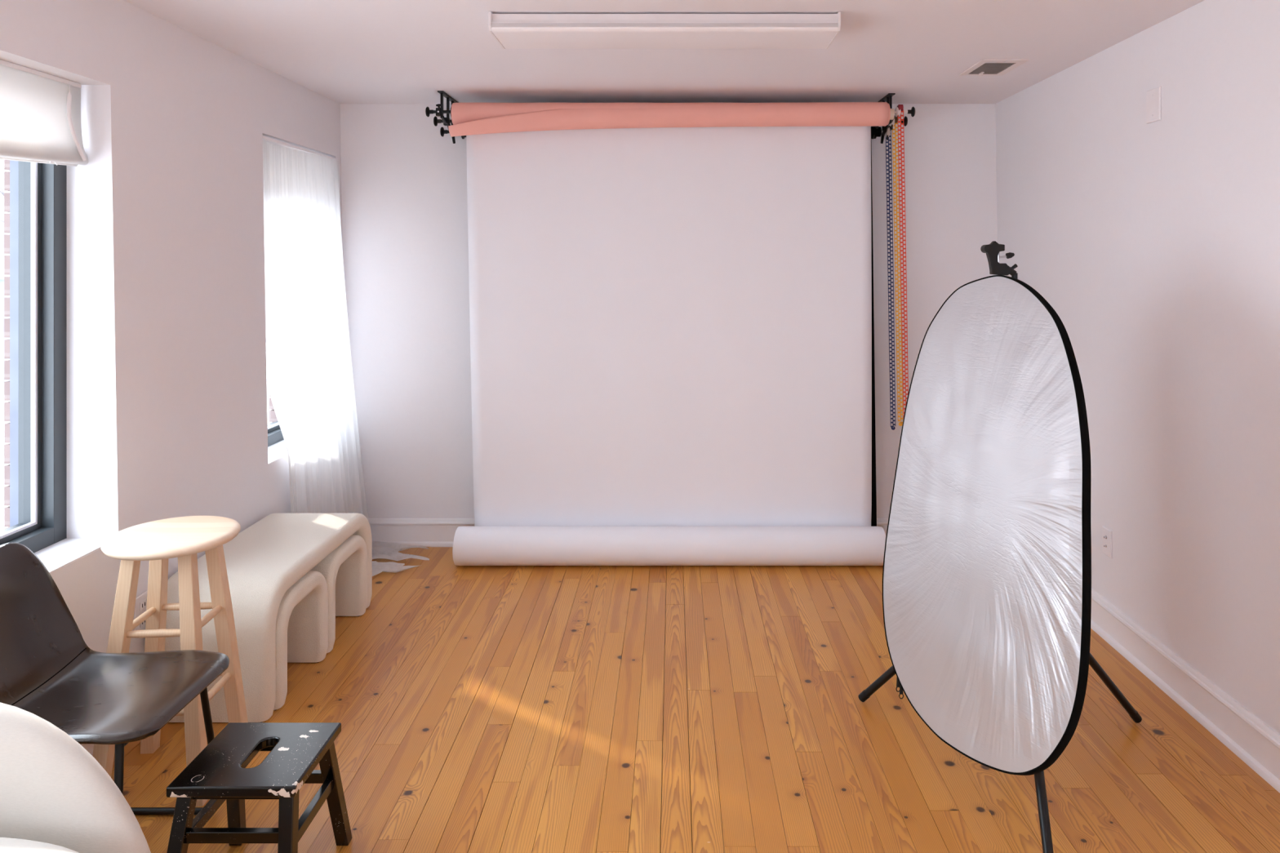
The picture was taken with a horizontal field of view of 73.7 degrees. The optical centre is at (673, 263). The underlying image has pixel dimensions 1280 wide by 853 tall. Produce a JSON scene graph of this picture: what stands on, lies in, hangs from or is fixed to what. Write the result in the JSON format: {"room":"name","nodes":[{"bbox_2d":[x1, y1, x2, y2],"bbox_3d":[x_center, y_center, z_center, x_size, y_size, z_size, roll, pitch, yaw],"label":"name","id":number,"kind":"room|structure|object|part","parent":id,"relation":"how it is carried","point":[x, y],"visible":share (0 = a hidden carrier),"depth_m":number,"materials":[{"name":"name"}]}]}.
{"room":"studio","nodes":[
{"label":"studio","id":0,"kind":"room"},
{"bbox_2d":[4,159,277,529],"bbox_3d":[-2.113,0.470,1.100,0.116,3.900,7.408,0,0,0],"label":"wall","id":1,"kind":"structure","parent":0,"point":[272,415],"depth_m":2.76,"materials":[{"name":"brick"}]},
{"bbox_2d":[9,160,17,527],"bbox_3d":[-2.078,0.161,1.390,0.084,1.517,6.380,0,0,0],"label":"trim","id":2,"kind":"structure","parent":1,"relation":"attached to","point":[13,164],"depth_m":2.65,"materials":[{"name":"white paint"}]},
{"bbox_2d":[0,0,342,653],"bbox_3d":[-1.858,0.330,1.150,0.209,2.500,7.100,0,0,0],"label":"wall","id":3,"kind":"structure","parent":0,"point":[167,418],"depth_m":2.95,"materials":[{"name":"paint"}]},
{"bbox_2d":[0,160,66,552],"bbox_3d":[-1.981,0.155,1.918,0.100,1.467,1.616,0,0,0],"label":"window","id":4,"kind":"structure","parent":3,"relation":"in","point":[42,524],"depth_m":2.66,"materials":[{"name":"dark grey painted metal"},{"name":"glass"}]},
{"bbox_3d":[-1.999,0.155,1.918,0.063,1.337,1.486,0,0,0],"label":"sash","id":5,"kind":"part","parent":4,"relation":"part of","materials":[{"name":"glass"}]},
{"bbox_2d":[0,59,88,166],"bbox_3d":[-1.873,-0.427,1.929,0.062,0.281,1.538,0,0,0],"label":"roman shade","id":6,"kind":"object","parent":3,"relation":"attached to","point":[40,112],"visible":1,"depth_m":2.51,"materials":[{"name":"beige fabric"}]},
{"bbox_3d":[-1.856,-0.437,2.654,0.012,0.234,0.060,0,0,18],"label":"cord","id":7,"kind":"part","parent":6,"relation":"part of","materials":[{"name":"white fabric"}]},
{"bbox_2d":[34,538,105,573],"bbox_3d":[-1.851,0.877,1.918,0.169,0.005,1.594,0,0,0],"label":"windowsill","id":8,"kind":"structure","parent":3,"relation":"attached to","point":[63,553],"depth_m":2.59,"materials":[{"name":"paint"}]},
{"bbox_2d":[81,743,93,755],"bbox_3d":[-1.749,1.455,1.100,0.016,0.130,7.000,0,0,0],"label":"baseboard","id":9,"kind":"structure","parent":3,"relation":"attached to","point":[89,748],"depth_m":2.56,"materials":[{"name":"paint"}]},
{"bbox_2d":[133,590,147,630],"bbox_3d":[-1.755,1.157,2.822,0.009,0.125,0.080,0,0,0],"label":"power outlet","id":10,"kind":"object","parent":3,"relation":"attached to","point":[140,606],"visible":0.62,"depth_m":2.81,"materials":[{"name":"white plastic"}]},
{"bbox_2d":[140,620,146,627],"bbox_3d":[-1.753,1.185,2.822,0.003,0.028,0.032,0,0,0],"label":"socket","id":11,"kind":"object","parent":10,"relation":"attached to","point":[143,624],"depth_m":2.82,"materials":[{"name":"white plastic"}]},
{"bbox_2d":[140,599,146,610],"bbox_3d":[-1.753,1.130,2.822,0.003,0.028,0.032,0,0,0],"label":"socket","id":12,"kind":"object","parent":10,"relation":"attached to","point":[143,602],"depth_m":2.82,"materials":[{"name":"white plastic"}]},
{"bbox_2d":[267,421,284,446],"bbox_3d":[-1.981,0.155,4.125,0.100,1.467,0.830,0,0,0],"label":"window","id":13,"kind":"structure","parent":3,"relation":"in","point":[274,433],"depth_m":4.17,"materials":[{"name":"metal"}]},
{"bbox_3d":[-1.999,0.155,4.125,0.063,1.337,0.700,0,0,0],"label":"sash","id":14,"kind":"part","parent":13,"relation":"part of","materials":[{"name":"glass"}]},
{"bbox_2d":[267,440,287,464],"bbox_3d":[-1.851,0.877,4.125,0.169,0.005,0.808,0,0,0],"label":"trim","id":15,"kind":"structure","parent":3,"relation":"attached to","point":[277,451],"depth_m":3.96,"materials":[{"name":"paint"}]},
{"bbox_2d":[262,135,429,576],"bbox_3d":[-1.532,0.481,4.156,0.597,2.078,0.881,0,0,0],"label":"sheer curtain","id":16,"kind":"object","parent":3,"relation":"hanging from","point":[311,384],"visible":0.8,"depth_m":4.11,"materials":[{"name":"white fabric"}]},
{"bbox_2d":[124,0,1204,103],"bbox_3d":[0.015,-0.910,1.100,3.970,0.100,7.200,0,0,0],"label":"ceiling","id":17,"kind":"structure","parent":0,"point":[344,51],"depth_m":3.43,"materials":[{"name":"paint"}]},
{"bbox_2d":[425,90,466,143],"bbox_3d":[-1.161,-0.746,4.409,0.153,0.226,0.326,0,0,0],"label":"bracket","id":18,"kind":"object","parent":17,"relation":"hanging from","point":[439,111],"visible":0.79,"depth_m":4.36,"materials":[{"name":"black metal"}]},
{"bbox_3d":[-1.220,-0.760,4.280,0.036,0.052,0.052,0,0,0],"label":"knob","id":19,"kind":"part","parent":18,"relation":"part of","materials":[{"name":"black plastic"}]},
{"bbox_3d":[-1.213,-0.732,4.396,0.036,0.052,0.052,0,0,0],"label":"knob","id":20,"kind":"part","parent":18,"relation":"part of","materials":[{"name":"black plastic"}]},
{"bbox_3d":[-1.154,-0.760,4.280,0.108,0.016,0.015,0,0,0],"label":"arm","id":21,"kind":"part","parent":18,"relation":"part of","materials":[{"name":"black metal"}]},
{"bbox_3d":[-1.204,-0.692,4.490,0.036,0.052,0.052,0,0,0],"label":"knob","id":22,"kind":"part","parent":18,"relation":"part of","materials":[{"name":"black plastic"}]},
{"bbox_3d":[-1.160,-0.857,4.411,0.030,0.005,0.322,0,0,0],"label":"ceiling plate","id":23,"kind":"part","parent":18,"relation":"part of","materials":[{"name":"black metal"}]},
{"bbox_2d":[448,102,894,136],"bbox_3d":[-0.002,-0.720,4.271,2.212,0.177,0.137,0,0,0],"label":"paper roll","id":24,"kind":"object","parent":18,"relation":"hanging from","point":[468,118],"visible":1,"depth_m":4.22,"materials":[{"name":"paper"}]},
{"bbox_2d":[488,11,840,48],"bbox_3d":[-0.029,-0.825,3.037,1.199,0.070,0.267,0,0,0],"label":"ceiling light","id":25,"kind":"object","parent":17,"relation":"attached to","point":[510,31],"visible":1,"depth_m":2.92,"materials":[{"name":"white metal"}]},
{"bbox_2d":[872,93,915,143],"bbox_3d":[1.120,-0.746,4.409,0.180,0.226,0.326,0,0,0],"label":"bracket","id":26,"kind":"object","parent":17,"relation":"hanging from","point":[886,131],"visible":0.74,"depth_m":4.38,"materials":[{"name":"black metal"}]},
{"bbox_2d":[452,125,885,565],"bbox_3d":[-0.014,0.376,4.318,2.150,2.287,0.224,0,0,0],"label":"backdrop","id":27,"kind":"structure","parent":26,"relation":"hanging from","point":[671,327],"depth_m":4.37,"materials":[{"name":"paper"}]},
{"bbox_2d":[871,126,881,526],"bbox_3d":[0.021,0.381,4.489,2.142,2.218,0.075,0,0,0],"label":"backdrop stand","id":28,"kind":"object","parent":26,"relation":"hanging from","point":[877,132],"depth_m":4.46,"materials":[{"name":"black metal"}]},
{"bbox_3d":[1.105,-0.857,4.441,0.034,0.005,0.262,0,0,0],"label":"ceiling plate","id":29,"kind":"part","parent":26,"relation":"part of","materials":[{"name":"black metal"}]},
{"bbox_2d":[885,125,895,430],"bbox_3d":[1.145,0.077,4.494,0.054,1.602,0.033,0,0,0],"label":"pull chain","id":30,"kind":"object","parent":26,"relation":"hanging from","point":[893,428],"visible":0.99,"depth_m":4.49,"materials":[{"name":"blue plastic"}]},
{"bbox_2d":[892,116,902,426],"bbox_3d":[1.155,0.042,4.392,0.057,1.592,0.033,0,0,0],"label":"pull chain","id":31,"kind":"object","parent":26,"relation":"hanging from","point":[900,424],"visible":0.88,"depth_m":4.39,"materials":[{"name":"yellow plastic"}]},
{"bbox_3d":[1.113,-0.760,4.280,0.135,0.016,0.015,0,0,0],"label":"arm","id":32,"kind":"part","parent":26,"relation":"part of","materials":[{"name":"white plastic"}]},
{"bbox_2d":[897,104,908,416],"bbox_3d":[1.151,0.033,4.268,0.058,1.654,0.033,0,0,0],"label":"pull chain","id":33,"kind":"object","parent":26,"relation":"hanging from","point":[900,107],"visible":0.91,"depth_m":4.27,"materials":[{"name":"orange plastic"}]},
{"bbox_3d":[1.186,-0.732,4.396,0.036,0.052,0.052,0,0,0],"label":"knob","id":34,"kind":"part","parent":26,"relation":"part of","materials":[{"name":"black plastic"}]},
{"bbox_3d":[1.192,-0.760,4.280,0.036,0.052,0.052,0,0,0],"label":"knob","id":35,"kind":"part","parent":26,"relation":"part of","materials":[{"name":"black plastic"}]},
{"bbox_2d":[959,58,1029,75],"bbox_3d":[1.399,-0.853,3.731,0.197,0.012,0.289,0,0,0],"label":"ceiling vent","id":36,"kind":"object","parent":17,"relation":"in","point":[984,66],"visible":1,"depth_m":3.71,"materials":[{"name":"metal"}]},
{"bbox_2d":[340,103,997,518],"bbox_3d":[0.025,0.330,4.675,3.950,2.500,0.150,0,0,0],"label":"wall","id":37,"kind":"structure","parent":0,"point":[405,240],"depth_m":4.60,"materials":[{"name":"paint"}]},
{"bbox_2d":[368,518,888,546],"bbox_3d":[0.000,1.448,4.585,3.600,0.145,0.031,0,0,0],"label":"baseboard","id":38,"kind":"structure","parent":37,"relation":"attached to","point":[426,532],"depth_m":4.59,"materials":[{"name":"paint"}]},
{"bbox_2d":[111,546,1279,852],"bbox_3d":[0.015,1.570,1.100,3.970,0.100,7.200,0,0,0],"label":"floor","id":39,"kind":"structure","parent":0,"point":[478,708],"depth_m":2.72,"materials":[{"name":"brown wood"}]},
{"bbox_2d":[0,702,151,852],"bbox_3d":[-1.282,1.160,1.269,0.895,0.724,0.692,0,0,0],"label":"armchair","id":40,"kind":"object","parent":39,"relation":"on","point":[55,797],"visible":1,"depth_m":1.50,"materials":[{"name":"fabric"}]},
{"bbox_2d":[0,837,78,852],"bbox_3d":[-1.240,1.020,1.195,0.810,0.123,0.544,0,0,0],"label":"seat cushion","id":41,"kind":"object","parent":40,"relation":"on","point":[68,845],"depth_m":1.41,"materials":[{"name":"beige fabric"}]},
{"bbox_2d":[0,542,229,814],"bbox_3d":[-1.464,1.126,2.100,0.582,0.787,0.522,0,0,0],"label":"leather chair","id":42,"kind":"object","parent":39,"relation":"on","point":[48,671],"visible":0.9,"depth_m":2.18,"materials":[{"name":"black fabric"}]},
{"bbox_3d":[-1.427,1.300,1.891,0.443,0.438,0.105,0,0,0],"label":"sled leg","id":43,"kind":"part","parent":42,"relation":"part of","materials":[{"name":"black metal"}]},
{"bbox_3d":[-1.442,1.300,2.308,0.413,0.438,0.105,0,0,0],"label":"sled leg","id":44,"kind":"part","parent":42,"relation":"part of","materials":[{"name":"black metal"}]},
{"bbox_2d":[92,515,248,806],"bbox_3d":[-1.485,1.159,2.535,0.358,0.722,0.358,0,0,0],"label":"bar stool","id":45,"kind":"object","parent":39,"relation":"on","point":[157,541],"visible":0.82,"depth_m":2.48,"materials":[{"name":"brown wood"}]},
{"bbox_3d":[-1.585,1.175,2.420,0.057,0.691,0.140,0,0,41],"label":"leg","id":46,"kind":"part","parent":45,"relation":"part of","materials":[{"name":"beige wood"}]},
{"bbox_3d":[-1.601,1.175,2.635,0.140,0.691,0.057,0,0,41],"label":"leg","id":47,"kind":"part","parent":45,"relation":"part of","materials":[{"name":"beige wood"}]},
{"bbox_3d":[-1.485,0.813,2.535,0.358,0.030,0.358,0,0,0],"label":"seat","id":48,"kind":"part","parent":45,"relation":"part of","materials":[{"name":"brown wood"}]},
{"bbox_3d":[-1.369,1.175,2.435,0.140,0.691,0.057,0,0,41],"label":"leg","id":49,"kind":"part","parent":45,"relation":"part of","materials":[{"name":"beige wood"}]},
{"bbox_3d":[-1.385,1.175,2.651,0.057,0.691,0.140,0,0,41],"label":"leg","id":50,"kind":"part","parent":45,"relation":"part of","materials":[{"name":"beige wood"}]},
{"bbox_2d":[166,722,351,852],"bbox_3d":[-1.003,1.353,2.070,0.312,0.333,0.371,0,0,0],"label":"step stool","id":51,"kind":"object","parent":39,"relation":"on","point":[219,774],"visible":1,"depth_m":2.02,"materials":[{"name":"black paint"}]},
{"bbox_3d":[-1.130,1.366,1.936,0.041,0.308,0.114,0,0,17],"label":"leg","id":52,"kind":"part","parent":51,"relation":"part of","materials":[{"name":"black paint"}]},
{"bbox_3d":[-1.128,1.330,2.070,0.018,0.028,0.227,0,0,0],"label":"rail","id":53,"kind":"part","parent":51,"relation":"part of","materials":[{"name":"black paint"}]},
{"bbox_3d":[-1.003,1.308,1.950,0.223,0.026,0.018,0,0,0],"label":"rail","id":54,"kind":"part","parent":51,"relation":"part of","materials":[{"name":"black paint"}]},
{"bbox_3d":[-1.130,1.366,2.204,0.041,0.308,0.114,0,0,-17],"label":"leg","id":55,"kind":"part","parent":51,"relation":"part of","materials":[{"name":"black paint"}]},
{"bbox_3d":[-0.876,1.366,1.936,0.041,0.308,0.114,0,0,-17],"label":"leg","id":56,"kind":"part","parent":51,"relation":"part of","materials":[{"name":"black paint"}]},
{"bbox_3d":[-1.003,1.320,2.193,0.225,0.026,0.018,0,0,0],"label":"rail","id":57,"kind":"part","parent":51,"relation":"part of","materials":[{"name":"black paint"}]},
{"bbox_3d":[-0.878,1.330,2.070,0.018,0.028,0.227,0,0,0],"label":"rail","id":58,"kind":"part","parent":51,"relation":"part of","materials":[{"name":"black paint"}]},
{"bbox_3d":[-0.876,1.366,2.204,0.041,0.308,0.114,0,0,17],"label":"leg","id":59,"kind":"part","parent":51,"relation":"part of","materials":[{"name":"black paint"}]},
{"bbox_2d":[164,513,372,722],"bbox_3d":[-1.540,1.296,3.310,0.410,0.447,0.990,0,0,0],"label":"bench","id":60,"kind":"object","parent":39,"relation":"on","point":[265,559],"visible":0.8,"depth_m":2.92,"materials":[{"name":"beige plastic"}]},
{"bbox_2d":[273,571,328,710],"bbox_3d":[-1.526,1.337,3.097,0.397,0.366,0.410,0,0,0],"label":"stool","id":61,"kind":"object","parent":39,"relation":"on","point":[302,617],"visible":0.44,"depth_m":3.24,"materials":[{"name":"beige plastic"}]},
{"bbox_2d":[309,535,367,653],"bbox_3d":[-1.526,1.337,3.519,0.397,0.366,0.418,0,0,0],"label":"stool","id":62,"kind":"object","parent":39,"relation":"on","point":[344,570],"visible":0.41,"depth_m":3.66,"materials":[{"name":"smooth cream molded plastic"}]},
{"bbox_2d":[857,240,1142,852],"bbox_3d":[1.093,0.724,2.536,0.905,1.586,0.863,0,0,0],"label":"stand","id":63,"kind":"object","parent":39,"relation":"on","point":[993,250],"visible":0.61,"depth_m":2.65,"materials":[{"name":"black metal"}]},
{"bbox_3d":[0.848,1.234,2.812,0.498,0.556,0.026,0,0,36],"label":"leg","id":64,"kind":"part","parent":63,"relation":"part of","materials":[{"name":"black metal"}]},
{"bbox_3d":[0.975,-0.045,2.655,0.026,0.026,0.036,0,0,0],"label":"pivot knob","id":65,"kind":"part","parent":63,"relation":"part of","materials":[{"name":"black plastic"}]},
{"bbox_2d":[882,275,1091,775],"bbox_3d":[0.908,0.705,2.505,0.308,1.338,0.910,0,0,-15],"label":"reflector","id":66,"kind":"object","parent":63,"relation":"hanging from","point":[987,570],"visible":1,"depth_m":2.43,"materials":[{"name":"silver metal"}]},
{"bbox_3d":[0.711,1.332,2.697,0.012,0.047,0.012,0,0,42],"label":"zip pull","id":67,"kind":"part","parent":66,"relation":"part of","materials":[{"name":"black plastic"}]},
{"bbox_3d":[0.715,1.343,2.676,0.012,0.047,0.012,0,0,-42],"label":"zip pull","id":68,"kind":"part","parent":66,"relation":"part of","materials":[{"name":"black plastic"}]},
{"bbox_3d":[1.046,0.021,2.655,0.051,0.041,0.019,0,0,0],"label":"wing knob","id":69,"kind":"part","parent":63,"relation":"part of","materials":[{"name":"black plastic"}]},
{"bbox_3d":[0.996,1.235,2.374,0.026,0.557,0.544,0,0,13],"label":"leg","id":70,"kind":"part","parent":63,"relation":"part of","materials":[{"name":"black metal"}]},
{"bbox_3d":[1.310,1.234,2.741,0.492,0.556,0.026,0,0,-19],"label":"leg","id":71,"kind":"part","parent":63,"relation":"part of","materials":[{"name":"black metal"}]},
{"bbox_2d":[995,0,1279,734],"bbox_3d":[1.868,0.330,1.150,0.264,2.500,7.100,0,0,0],"label":"wall","id":72,"kind":"structure","parent":0,"point":[1155,246],"depth_m":2.97,"materials":[{"name":"paint"}]},
{"bbox_2d":[1102,525,1111,558],"bbox_3d":[1.756,1.132,3.463,0.016,0.110,0.070,0,0,0],"label":"power outlet","id":73,"kind":"object","parent":72,"relation":"attached to","point":[1106,533],"visible":1,"depth_m":3.46,"materials":[{"name":"white plastic"}]},
{"bbox_2d":[1146,86,1160,124],"bbox_3d":[1.736,-0.572,3.087,0.007,0.119,0.087,0,0,0],"label":"blank wall plate","id":74,"kind":"object","parent":72,"relation":"attached to","point":[1153,95],"visible":1,"depth_m":3.08,"materials":[{"name":"white plastic"}]},
{"bbox_2d":[1090,588,1279,793],"bbox_3d":[1.755,1.448,1.100,0.031,0.145,7.000,0,0,0],"label":"baseboard","id":75,"kind":"structure","parent":72,"relation":"attached to","point":[1253,741],"depth_m":2.87,"materials":[{"name":"paint"}]},
{"label":"outside","id":76,"kind":"structure","parent":0,"visible":0},
{"bbox_2d":[0,346,271,531],"bbox_3d":[-31.000,2.470,20.000,58.000,0.100,100.000,0,0,0],"label":"ground","id":77,"kind":"structure","parent":76,"point":[2,464],"depth_m":11.50,"materials":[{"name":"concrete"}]},
{"bbox_2d":[0,163,5,222],"bbox_3d":[-8.257,0.084,11.233,1.948,4.678,3.590,0,0,-25],"label":"bare tree","id":78,"kind":"object","parent":77,"relation":"on","point":[2,192],"visible":0.02,"depth_m":11.41,"materials":[{"name":"grey plant"}]},
{"bbox_2d":[0,211,9,383],"bbox_3d":[-14.700,0.270,23.600,5.000,4.300,13.200,0,0,0],"label":"house","id":79,"kind":"structure","parent":77,"relation":"on","point":[2,296],"depth_m":17.20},
{"bbox_3d":[-13.850,1.520,17.160,0.700,1.800,0.080,0,0,0],"label":"door","id":80,"kind":"part","parent":79,"relation":"part of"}
]}

